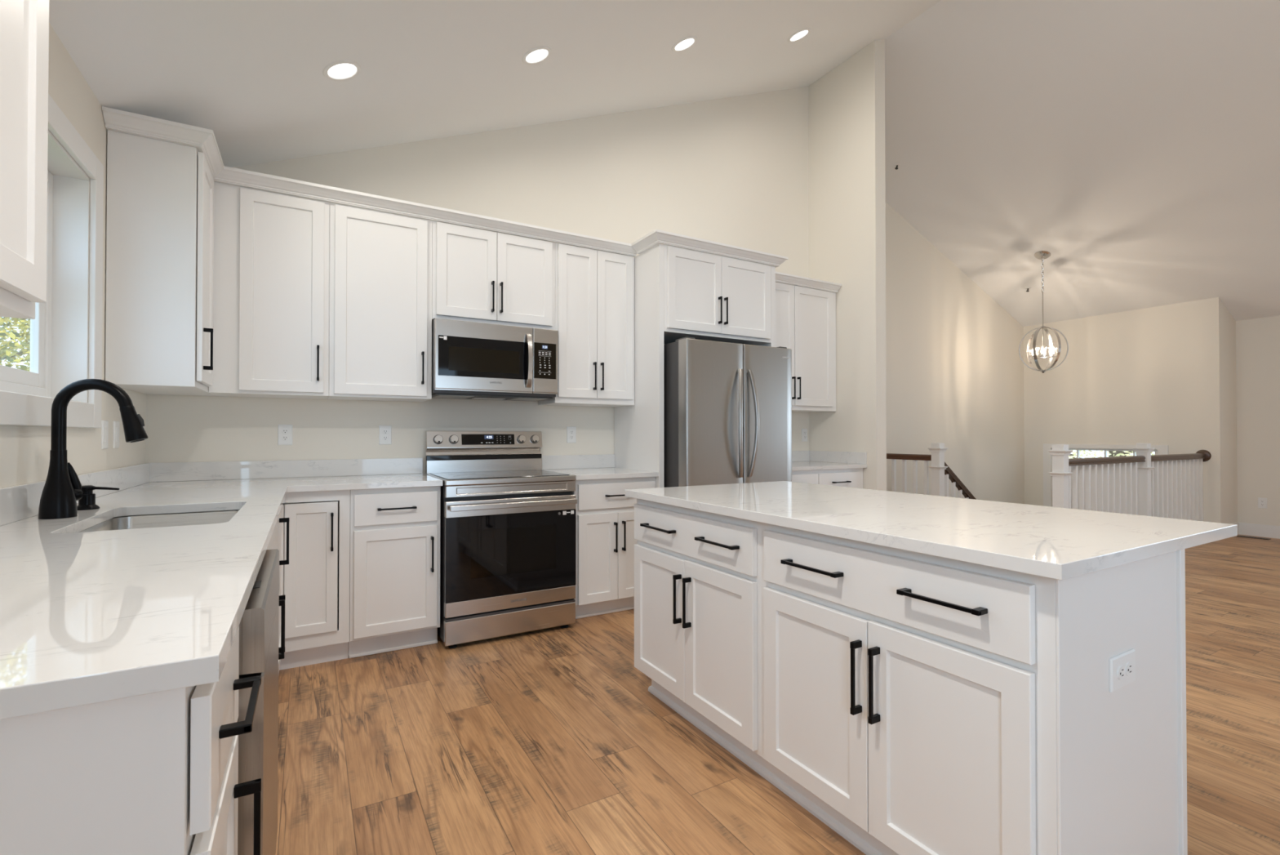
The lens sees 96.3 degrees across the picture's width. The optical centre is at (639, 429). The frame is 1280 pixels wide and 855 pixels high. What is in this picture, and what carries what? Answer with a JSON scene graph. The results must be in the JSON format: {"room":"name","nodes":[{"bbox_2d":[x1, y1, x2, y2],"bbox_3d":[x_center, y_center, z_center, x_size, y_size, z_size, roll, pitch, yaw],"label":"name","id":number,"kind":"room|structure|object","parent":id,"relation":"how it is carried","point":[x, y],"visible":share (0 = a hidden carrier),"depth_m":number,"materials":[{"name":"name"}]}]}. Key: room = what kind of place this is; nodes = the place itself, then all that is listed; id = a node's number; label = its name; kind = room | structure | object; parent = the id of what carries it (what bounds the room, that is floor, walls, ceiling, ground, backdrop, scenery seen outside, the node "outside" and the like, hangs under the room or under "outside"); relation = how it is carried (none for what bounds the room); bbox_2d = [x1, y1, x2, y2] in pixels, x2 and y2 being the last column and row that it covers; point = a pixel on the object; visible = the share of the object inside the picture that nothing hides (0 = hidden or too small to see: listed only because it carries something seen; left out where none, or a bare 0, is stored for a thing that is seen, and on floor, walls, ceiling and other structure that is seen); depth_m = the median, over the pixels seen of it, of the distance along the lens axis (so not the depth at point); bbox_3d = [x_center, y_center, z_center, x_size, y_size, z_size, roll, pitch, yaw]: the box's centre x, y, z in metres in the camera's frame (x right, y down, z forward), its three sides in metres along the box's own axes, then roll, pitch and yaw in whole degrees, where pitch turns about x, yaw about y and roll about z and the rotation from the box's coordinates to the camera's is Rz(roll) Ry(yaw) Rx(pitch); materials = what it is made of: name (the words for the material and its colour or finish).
{"room":"kitchen","nodes":[
{"label":"kitchen","id":0,"kind":"room"},
{"bbox_2d":[0,22,146,487],"bbox_3d":[-0.585,-0.072,-0.607,0.150,2.950,8.534,0,-1,-30],"label":"wall","id":1,"kind":"structure","parent":0,"point":[24,450],"depth_m":2.12,"materials":[{"name":"beige paint"}]},
{"bbox_2d":[0,0,48,319],"bbox_3d":[-0.988,-0.738,0.604,0.350,1.060,0.924,0,-1,-30],"label":"upper cabinet","id":2,"kind":"object","parent":1,"relation":"attached to","point":[24,24],"visible":1,"depth_m":0.98,"materials":[{"name":"white paint"}]},
{"bbox_2d":[0,93,103,427],"bbox_3d":[-1.833,-0.541,1.585,0.159,1.053,1.556,0,-1,-30],"label":"window","id":3,"kind":"structure","parent":1,"relation":"in","point":[61,354],"depth_m":2.16,"materials":[{"name":"white paint"}]},
{"bbox_2d":[0,462,149,525],"bbox_3d":[-1.794,0.209,1.653,0.020,0.100,3.062,0,-1,-30],"label":"backsplash","id":4,"kind":"structure","parent":1,"relation":"attached to","point":[18,502],"depth_m":1.77,"materials":[{"name":"white stone"}]},
{"bbox_2d":[101,420,108,448],"bbox_3d":[-2.224,0.019,2.385,0.008,0.118,0.072,0,-1,-30],"label":"wall switch","id":5,"kind":"object","parent":1,"relation":"attached to","point":[104,424],"visible":1,"depth_m":2.37,"materials":[{"name":"white plastic"}]},
{"bbox_2d":[113,421,119,448],"bbox_3d":[-2.306,0.020,2.528,0.008,0.118,0.072,0,-1,-30],"label":"wall switch","id":6,"kind":"object","parent":1,"relation":"attached to","point":[116,424],"visible":1,"depth_m":2.52,"materials":[{"name":"white plastic"}]},
{"bbox_2d":[105,129,216,395],"bbox_3d":[-2.244,-0.718,2.781,0.356,1.060,0.706,0,-1,-30],"label":"upper cabinet","id":7,"kind":"object","parent":1,"relation":"attached to","point":[160,222],"visible":0.94,"depth_m":2.47,"materials":[{"name":"white paint"}]},
{"bbox_2d":[102,106,841,293],"bbox_3d":[-0.297,-1.271,3.875,4.821,0.064,0.774,0,-1,-30],"label":"crown molding","id":8,"kind":"structure","parent":7,"relation":"attached to","point":[204,140],"depth_m":3.29,"materials":[{"name":"white paint"}]},
{"bbox_2d":[145,86,809,474],"bbox_3d":[-0.521,-0.922,4.263,4.829,4.739,0.120,0,-1,-30],"label":"wall","id":9,"kind":"structure","parent":0,"point":[734,171],"depth_m":4.14,"materials":[{"name":"beige paint"}]},
{"bbox_2d":[208,182,329,399],"bbox_3d":[-1.995,-0.715,3.118,0.528,1.060,0.378,0,-1,-30],"label":"upper cabinet","id":10,"kind":"object","parent":9,"relation":"attached to","point":[272,250],"visible":0.97,"depth_m":2.99,"materials":[{"name":"white paint"}]},
{"bbox_2d":[277,424,292,444],"bbox_3d":[-2.042,0.028,3.300,0.072,0.118,0.008,0,-1,-30],"label":"wall outlet","id":11,"kind":"object","parent":9,"relation":"attached to","point":[284,431],"visible":1,"depth_m":3.30,"materials":[{"name":"white plastic"}]},
{"bbox_2d":[281,428,288,433],"bbox_3d":[-2.041,0.008,3.298,0.033,0.029,0.003,0,-1,-30],"label":"receptacle","id":12,"kind":"object","parent":11,"relation":"attached to","point":[283,430],"depth_m":3.30,"materials":[{"name":"grey plastic"}]},
{"bbox_2d":[281,435,288,440],"bbox_3d":[-2.041,0.047,3.298,0.033,0.029,0.003,0,-1,-30],"label":"receptacle","id":13,"kind":"object","parent":11,"relation":"attached to","point":[284,437],"depth_m":3.30,"materials":[{"name":"grey plastic"}]},
{"bbox_2d":[149,457,422,481],"bbox_3d":[-1.983,0.225,3.325,1.368,0.100,0.020,0,-1,-30],"label":"backsplash","id":14,"kind":"structure","parent":9,"relation":"attached to","point":[207,470],"depth_m":3.27,"materials":[{"name":"white stone"}]},
{"bbox_2d":[327,202,431,401],"bbox_3d":[-1.534,-0.713,3.385,0.536,1.060,0.378,0,-1,-30],"label":"upper cabinet","id":15,"kind":"object","parent":9,"relation":"attached to","point":[380,263],"visible":0.97,"depth_m":3.25,"materials":[{"name":"white paint"}]},
{"bbox_2d":[378,425,391,444],"bbox_3d":[-1.583,0.031,3.566,0.072,0.118,0.008,0,-1,-30],"label":"wall outlet","id":16,"kind":"object","parent":9,"relation":"attached to","point":[384,431],"visible":1,"depth_m":3.56,"materials":[{"name":"white plastic"}]},
{"bbox_2d":[382,429,388,434],"bbox_3d":[-1.582,0.011,3.563,0.033,0.029,0.003,0,-1,-30],"label":"receptacle","id":17,"kind":"object","parent":16,"relation":"attached to","point":[384,431],"depth_m":3.56,"materials":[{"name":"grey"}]},
{"bbox_2d":[382,435,388,439],"bbox_3d":[-1.582,0.050,3.563,0.033,0.029,0.003,0,-1,-30],"label":"receptacle","id":18,"kind":"object","parent":16,"relation":"attached to","point":[384,437],"depth_m":3.56,"materials":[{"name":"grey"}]},
{"bbox_2d":[431,221,555,329],"bbox_3d":[-0.965,-0.948,3.716,0.776,0.584,0.378,0,-1,-30],"label":"upper cabinet","id":19,"kind":"object","parent":9,"relation":"attached to","point":[478,275],"visible":0.96,"depth_m":3.56,"materials":[{"name":"white paint"}]},
{"bbox_2d":[431,318,558,400],"bbox_3d":[-0.947,-0.429,3.676,0.768,0.451,0.453,0,-1,-30],"label":"microwave","id":20,"kind":"object","parent":19,"relation":"attached to","point":[471,360],"visible":1,"depth_m":3.51,"materials":[{"name":"grey metal"}]},
{"bbox_2d":[566,426,576,442],"bbox_3d":[-0.500,0.035,4.193,0.072,0.118,0.008,0,-1,-30],"label":"wall outlet","id":21,"kind":"object","parent":9,"relation":"attached to","point":[571,431],"visible":1,"depth_m":4.19,"materials":[{"name":"white plastic"}]},
{"bbox_2d":[542,453,614,469],"bbox_3d":[-0.452,0.233,4.211,0.594,0.100,0.020,0,-1,-30],"label":"backsplash","id":22,"kind":"structure","parent":9,"relation":"attached to","point":[602,460],"depth_m":4.20,"materials":[{"name":"white stone"}]},
{"bbox_2d":[537,243,634,407],"bbox_3d":[-0.367,-0.707,4.060,0.604,1.060,0.378,0,-1,-30],"label":"upper cabinet","id":23,"kind":"object","parent":9,"relation":"attached to","point":[594,289],"visible":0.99,"depth_m":3.92,"materials":[{"name":"white paint"}]},
{"bbox_2d":[791,450,809,462],"bbox_3d":[1.153,0.241,5.140,1.038,0.100,0.020,0,-1,-30],"label":"backsplash","id":24,"kind":"structure","parent":9,"relation":"attached to","point":[797,455],"depth_m":5.32,"materials":[{"name":"white stone"}]},
{"bbox_2d":[801,428,807,441],"bbox_3d":[1.546,0.048,5.376,0.072,0.118,0.008,0,-1,-30],"label":"wall outlet","id":25,"kind":"object","parent":9,"relation":"attached to","point":[804,431],"visible":1,"depth_m":5.37,"materials":[{"name":"white plastic"}]},
{"bbox_2d":[775,282,835,412],"bbox_3d":[1.242,-0.698,4.991,1.033,1.060,0.378,0,-1,-30],"label":"upper cabinet","id":26,"kind":"object","parent":9,"relation":"attached to","point":[806,317],"visible":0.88,"depth_m":4.95,"materials":[{"name":"white paint"}]},
{"bbox_2d":[48,0,1279,326],"bbox_3d":[3.805,-2.375,2.128,10.487,2.236,9.136,0,-1,-30],"label":"ceiling","id":27,"kind":"structure","parent":0,"point":[1133,144],"depth_m":4.34,"materials":[{"name":"white paint"}]},
{"bbox_2d":[322,59,360,80],"bbox_3d":[-1.384,-1.668,2.663,0.160,0.068,0.172,0,-1,-30],"label":"recessed light","id":28,"kind":"object","parent":27,"relation":"in","point":[344,69],"visible":1,"depth_m":2.66,"materials":[{"name":"white plastic"}]},
{"bbox_2d":[521,46,551,64],"bbox_3d":[-0.565,-2.049,3.140,0.160,0.068,0.172,0,-1,-30],"label":"recessed light","id":29,"kind":"object","parent":27,"relation":"in","point":[538,55],"visible":1,"depth_m":3.13,"materials":[{"name":"white plastic"}]},
{"bbox_2d":[671,35,697,52],"bbox_3d":[0.281,-2.443,3.634,0.160,0.068,0.172,0,-1,-30],"label":"recessed light","id":30,"kind":"object","parent":27,"relation":"in","point":[685,43],"visible":1,"depth_m":3.63,"materials":[{"name":"white plastic"}]},
{"bbox_2d":[786,27,810,42],"bbox_3d":[1.148,-2.847,4.139,0.160,0.068,0.172,0,-1,-30],"label":"recessed light","id":31,"kind":"object","parent":27,"relation":"in","point":[800,34],"visible":1,"depth_m":4.13,"materials":[{"name":"white plastic"}]},
{"bbox_2d":[894,162,900,169],"bbox_3d":[2.752,-2.815,6.130,0.062,0.062,0.064,0,-1,-30],"label":"sprinkler head","id":32,"kind":"object","parent":27,"relation":"attached to","point":[897,165],"visible":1,"depth_m":6.12},
{"bbox_2d":[1018,250,1068,373],"bbox_3d":[4.719,-1.375,6.717,0.483,1.416,0.449,0,-1,-30],"label":"pendant light","id":33,"kind":"object","parent":27,"relation":"hanging from","point":[1042,255],"visible":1,"depth_m":6.70,"materials":[{"name":"silver metal"}]},
{"bbox_2d":[1039,347,1045,356],"bbox_3d":[4.658,-0.914,6.640,0.080,0.135,0.080,0,-1,-30],"label":"bulb","id":34,"kind":"object","parent":33,"relation":"attached to","point":[1042,350],"depth_m":6.63,"materials":[{"name":"glass"}]},
{"bbox_2d":[1051,348,1056,356],"bbox_3d":[4.792,-0.914,6.652,0.080,0.135,0.080,0,-1,-30],"label":"socket","id":35,"kind":"object","parent":33,"relation":"attached to","point":[1052,351],"depth_m":6.64,"materials":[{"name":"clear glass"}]},
{"bbox_2d":[275,534,1279,854],"bbox_3d":[3.800,1.303,2.103,10.167,0.250,8.856,0,-1,-30],"label":"floor","id":36,"kind":"structure","parent":0,"point":[552,740],"depth_m":2.09,"materials":[{"name":"brown wood"}]},
{"bbox_2d":[0,626,261,854],"bbox_3d":[-0.848,0.723,0.669,0.668,0.882,0.370,0,-1,-30],"label":"base cabinet","id":37,"kind":"object","parent":36,"relation":"on","point":[155,773],"visible":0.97,"depth_m":0.63,"materials":[{"name":"white paint"}]},
{"bbox_2d":[236,548,279,854],"bbox_3d":[-1.091,0.734,1.096,0.656,0.868,0.599,0,-1,-30],"label":"dishwasher","id":38,"kind":"object","parent":36,"relation":"on","point":[258,748],"visible":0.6,"depth_m":1.01,"materials":[{"name":"grey metal"}]},
{"bbox_2d":[266,518,285,659],"bbox_3d":[-1.452,0.733,1.711,0.666,0.882,0.812,0,-1,-30],"label":"base cabinet","id":39,"kind":"object","parent":36,"relation":"on","point":[273,542],"visible":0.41,"depth_m":1.85,"materials":[{"name":"white paint"}]},
{"bbox_2d":[278,489,350,674],"bbox_3d":[-1.863,0.742,2.671,0.916,0.882,1.257,0,-1,-30],"label":"base cabinet","id":40,"kind":"object","parent":36,"relation":"on","point":[314,526],"visible":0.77,"depth_m":2.84,"materials":[{"name":"white paint"}]},
{"bbox_2d":[0,473,442,719],"bbox_3d":[-1.213,0.278,1.995,1.368,0.030,3.093,0,-1,-30],"label":"countertop","id":41,"kind":"structure","parent":40,"relation":"on","point":[86,617],"depth_m":0.92,"materials":[{"name":"white stone"}]},
{"bbox_2d":[38,378,147,519],"bbox_3d":[-1.655,0.053,1.749,0.254,0.415,0.095,0,-1,-24],"label":"faucet","id":42,"kind":"object","parent":41,"relation":"on","point":[62,489],"visible":1,"depth_m":1.71,"materials":[{"name":"black metal"}]},
{"bbox_2d":[76,484,119,510],"bbox_3d":[-1.801,0.223,1.910,0.124,0.078,0.062,0,-1,-22],"label":"soap dispenser","id":43,"kind":"object","parent":41,"relation":"on","point":[87,501],"visible":0.8,"depth_m":1.89,"materials":[{"name":"black metal"}]},
{"bbox_2d":[79,509,239,532],"bbox_3d":[-1.462,0.390,1.771,0.409,0.197,0.654,0,-1,-30],"label":"sink","id":44,"kind":"object","parent":41,"relation":"in","point":[144,521],"visible":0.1,"depth_m":2.01,"materials":[{"name":"metal"}]},
{"bbox_2d":[348,485,440,657],"bbox_3d":[-1.423,0.747,3.269,0.443,0.882,0.661,0,-1,-30],"label":"base cabinet","id":45,"kind":"object","parent":36,"relation":"on","point":[395,536],"visible":0.93,"depth_m":3.02,"materials":[{"name":"white paint"}]},
{"bbox_2d":[425,431,577,648],"bbox_3d":[-0.864,0.598,3.536,0.770,1.186,0.720,0,-1,-30],"label":"range","id":46,"kind":"object","parent":36,"relation":"on","point":[508,542],"visible":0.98,"depth_m":3.29,"materials":[{"name":"silver metal"}]},
{"bbox_2d":[426,470,575,485],"bbox_3d":[-0.867,0.288,3.534,0.760,0.033,0.610,0,-1,-30],"label":"cooktop","id":47,"kind":"object","parent":46,"relation":"in","point":[449,477],"depth_m":3.37,"materials":[{"name":"grey glass"}]},
{"bbox_2d":[444,493,577,617],"bbox_3d":[-0.810,0.702,3.431,0.758,0.623,0.486,0,-1,-30],"label":"oven","id":48,"kind":"object","parent":46,"relation":"in","point":[503,553],"depth_m":3.25,"materials":[{"name":"black glass"}]},
{"bbox_2d":[573,476,655,618],"bbox_3d":[-0.289,0.753,3.926,0.591,0.882,0.661,0,-1,-30],"label":"base cabinet","id":49,"kind":"object","parent":36,"relation":"on","point":[605,540],"visible":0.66,"depth_m":3.64,"materials":[{"name":"white paint"}]},
{"bbox_2d":[542,466,658,479],"bbox_3d":[-0.295,0.296,3.939,0.594,0.030,0.647,0,-1,-30],"label":"countertop","id":50,"kind":"structure","parent":49,"relation":"on","point":[613,472],"depth_m":3.77,"materials":[{"name":"white stone"}]},
{"bbox_2d":[613,244,775,487],"bbox_3d":[0.428,-0.018,4.322,1.036,2.432,0.705,0,-1,-30],"label":"tall cabinet","id":51,"kind":"object","parent":36,"relation":"on","point":[679,293],"visible":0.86,"depth_m":4.00,"materials":[{"name":"white paint"}]},
{"bbox_2d":[663,337,791,487],"bbox_3d":[0.493,0.302,4.207,0.918,1.790,0.926,0,-1,-30],"label":"refrigerator","id":52,"kind":"object","parent":36,"relation":"on","point":[727,406],"visible":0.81,"depth_m":3.81,"materials":[{"name":"grey metal"}]},
{"bbox_2d":[791,467,862,488],"bbox_3d":[1.315,0.761,4.853,1.033,0.882,0.661,0,-1,-30],"label":"base cabinet","id":53,"kind":"object","parent":36,"relation":"on","point":[849,477],"visible":0.18,"depth_m":4.66,"materials":[{"name":"white paint"}]},
{"bbox_2d":[791,461,866,471],"bbox_3d":[1.310,0.304,4.868,1.038,0.030,0.647,0,-1,-30],"label":"countertop","id":54,"kind":"structure","parent":53,"relation":"on","point":[796,465],"depth_m":4.70,"materials":[{"name":"white stone"}]},
{"bbox_2d":[886,453,931,494],"bbox_3d":[2.848,0.737,6.243,0.062,0.957,0.743,0,-1,-30],"label":"guard rail","id":55,"kind":"object","parent":36,"relation":"on","point":[893,456],"visible":0.32,"depth_m":6.11,"materials":[{"name":"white wood"}]},
{"bbox_2d":[634,498,1187,854],"bbox_3d":[0.650,0.735,1.994,0.670,0.882,1.691,0,-1,-30],"label":"kitchen island","id":56,"kind":"object","parent":36,"relation":"on","point":[910,702],"visible":0.98,"depth_m":1.40,"materials":[{"name":"white paint"}]},
{"bbox_2d":[625,480,1237,579],"bbox_3d":[0.784,0.279,2.076,0.967,0.030,1.730,0,-1,-30],"label":"island countertop","id":57,"kind":"structure","parent":56,"relation":"on","point":[1058,543],"depth_m":1.58,"materials":[{"name":"white stone"}]},
{"bbox_2d":[1108,648,1135,692],"bbox_3d":[1.066,0.530,1.264,0.118,0.072,0.008,0,-1,-30],"label":"island outlet","id":58,"kind":"object","parent":56,"relation":"attached to","point":[1122,667],"visible":1,"depth_m":1.25,"materials":[{"name":"white plastic"}]},
{"bbox_2d":[1116,665,1124,679],"bbox_3d":[1.050,0.530,1.252,0.033,0.029,0.003,0,-1,-30],"label":"receptacle","id":59,"kind":"object","parent":58,"relation":"attached to","point":[1120,668],"depth_m":1.25,"materials":[{"name":"white plastic"}]},
{"bbox_2d":[1124,662,1133,675],"bbox_3d":[1.084,0.530,1.271,0.033,0.029,0.003,0,-1,-30],"label":"receptacle","id":60,"kind":"object","parent":58,"relation":"attached to","point":[1128,665],"depth_m":1.27,"materials":[{"name":"white plastic"}]},
{"bbox_2d":[927,442,947,496],"bbox_3d":[3.057,0.673,5.883,0.133,1.078,0.133,0,-1,-30],"label":"newel post","id":61,"kind":"object","parent":36,"relation":"on","point":[938,450],"visible":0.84,"depth_m":5.85,"materials":[{"name":"white paint"}]},
{"bbox_2d":[1047,444,1073,508],"bbox_3d":[3.612,0.664,4.923,0.133,1.078,0.133,0,-1,-30],"label":"newel post","id":62,"kind":"object","parent":36,"relation":"on","point":[1060,453],"visible":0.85,"depth_m":4.89,"materials":[{"name":"white paint"}]},
{"bbox_2d":[1068,455,1145,515],"bbox_3d":[4.339,0.730,5.343,1.588,0.955,0.062,0,-1,-30],"label":"guard rail","id":63,"kind":"object","parent":36,"relation":"on","point":[1120,473],"visible":0.48,"depth_m":5.33,"materials":[{"name":"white wood"}]},
{"bbox_2d":[1132,443,1155,515],"bbox_3d":[5.066,0.672,5.765,0.133,1.078,0.133,0,-1,-30],"label":"newel post","id":64,"kind":"object","parent":36,"relation":"on","point":[1144,468],"visible":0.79,"depth_m":5.73,"materials":[{"name":"white paint"}]},
{"bbox_2d":[1151,449,1211,520],"bbox_3d":[5.781,0.719,6.178,1.559,0.992,0.136,0,-1,-30],"label":"guard rail","id":65,"kind":"object","parent":36,"relation":"on","point":[1176,479],"visible":0.7,"depth_m":6.20,"materials":[{"name":"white wood"}]},
{"bbox_2d":[1236,534,1270,539],"bbox_3d":[6.933,1.214,6.478,0.100,0.006,0.250,0,-1,-30],"label":"floor vent","id":66,"kind":"object","parent":36,"relation":"in","point":[1239,535],"visible":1,"depth_m":6.45,"materials":[{"name":"metal"}]},
{"bbox_2d":[808,39,886,490],"bbox_3d":[1.720,-0.938,5.338,0.128,4.791,1.209,0,-1,-30],"label":"wall partition","id":67,"kind":"structure","parent":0,"point":[846,104],"depth_m":4.98,"materials":[{"name":"beige paint"}]},
{"bbox_2d":[809,450,866,463],"bbox_3d":[1.756,0.241,5.116,0.020,0.100,0.622,0,-1,-30],"label":"backsplash","id":68,"kind":"structure","parent":67,"relation":"attached to","point":[853,457],"depth_m":5.08,"materials":[{"name":"white stone"}]},
{"bbox_2d":[885,202,1024,503],"bbox_3d":[3.404,-0.297,7.074,4.786,6.041,0.120,0,-1,-30],"label":"wall","id":69,"kind":"structure","parent":0,"point":[954,367],"depth_m":7.34,"materials":[{"name":"beige paint"}]},
{"bbox_2d":[1023,297,1223,523],"bbox_3d":[6.059,0.598,7.355,0.100,4.256,2.039,0,-1,-30],"label":"wall","id":70,"kind":"structure","parent":0,"point":[1153,375],"depth_m":7.12,"materials":[{"name":"beige paint"}]},
{"bbox_2d":[1043,443,1168,513],"bbox_3d":[5.984,1.356,7.418,0.120,2.340,1.340,0,-1,-30],"label":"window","id":71,"kind":"structure","parent":70,"relation":"in","point":[1159,449],"depth_m":7.61,"materials":[{"name":"white paint"}]},
{"bbox_2d":[1222,302,1237,523],"bbox_3d":[6.778,-0.004,6.668,0.452,2.947,0.120,0,-1,-30],"label":"wall","id":72,"kind":"structure","parent":0,"point":[1228,322],"depth_m":6.61,"materials":[{"name":"beige paint"}]},
{"bbox_2d":[1230,522,1239,534],"bbox_3d":[6.762,1.149,6.570,0.537,0.140,0.015,0,-1,-30],"label":"baseboard","id":73,"kind":"structure","parent":72,"relation":"attached to","point":[1237,523],"depth_m":6.68,"materials":[{"name":"white paint"}]},
{"bbox_2d":[1235,315,1279,525],"bbox_3d":[8.746,0.038,3.868,0.150,2.812,6.937,0,-1,-30],"label":"wall","id":74,"kind":"structure","parent":0,"point":[1257,340],"depth_m":6.58,"materials":[{"name":"beige paint"}]},
{"bbox_2d":[1237,521,1279,538],"bbox_3d":[8.704,1.123,3.764,0.015,0.140,6.817,0,-1,-30],"label":"baseboard","id":75,"kind":"structure","parent":74,"relation":"attached to","point":[1249,529],"depth_m":6.55,"materials":[{"name":"white paint"}]},
{"bbox_2d":[1257,497,1266,508],"bbox_3d":[7.102,0.833,6.543,0.008,0.118,0.072,0,-1,-30],"label":"wall outlet","id":76,"kind":"object","parent":74,"relation":"attached to","point":[1262,502],"visible":1,"depth_m":6.54,"materials":[{"name":"white plastic"}]},
{"bbox_3d":[4.427,2.642,6.382,4.080,0.250,2.256,0,-1,-30],"label":"floor","id":77,"kind":"structure","parent":0,"visible":0},
{"bbox_3d":[4.048,1.954,5.762,1.592,1.114,1.104,0,-1,-30],"label":"staircase","id":78,"kind":"structure","parent":77,"relation":"on","visible":0},
{"bbox_2d":[944,462,976,499],"bbox_3d":[3.696,1.337,6.246,1.333,2.043,0.070,0,-1,-30],"label":"stair rail","id":79,"kind":"object","parent":78,"relation":"attached to","point":[956,482],"visible":0.22,"depth_m":6.01,"materials":[{"name":"brown wood"}]},
{"label":"outside","id":80,"kind":"structure","parent":0,"visible":0},
{"bbox_3d":[-1.359,4.262,22.281,100.000,0.200,80.000,0,-1,-30],"label":"ground","id":81,"kind":"structure","parent":80,"visible":0},
{"bbox_2d":[0,316,30,371],"bbox_3d":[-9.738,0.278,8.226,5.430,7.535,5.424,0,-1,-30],"label":"tree","id":82,"kind":"object","parent":81,"relation":"on","point":[6,352],"visible":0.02,"depth_m":7.68,"materials":[{"name":"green plant"}]},
{"bbox_2d":[1072,450,1125,457],"bbox_3d":[12.987,0.653,18.455,5.183,6.973,5.185,0,-1,-30],"label":"tree","id":83,"kind":"object","parent":81,"relation":"on","point":[1095,452],"visible":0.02,"depth_m":17.74,"materials":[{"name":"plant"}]},
{"bbox_2d":[1068,449,1154,458],"bbox_3d":[10.934,0.832,13.018,4.654,6.516,4.610,0,-1,-30],"label":"tree","id":84,"kind":"object","parent":81,"relation":"on","point":[1111,453],"visible":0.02,"depth_m":12.96,"materials":[{"name":"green plant"}]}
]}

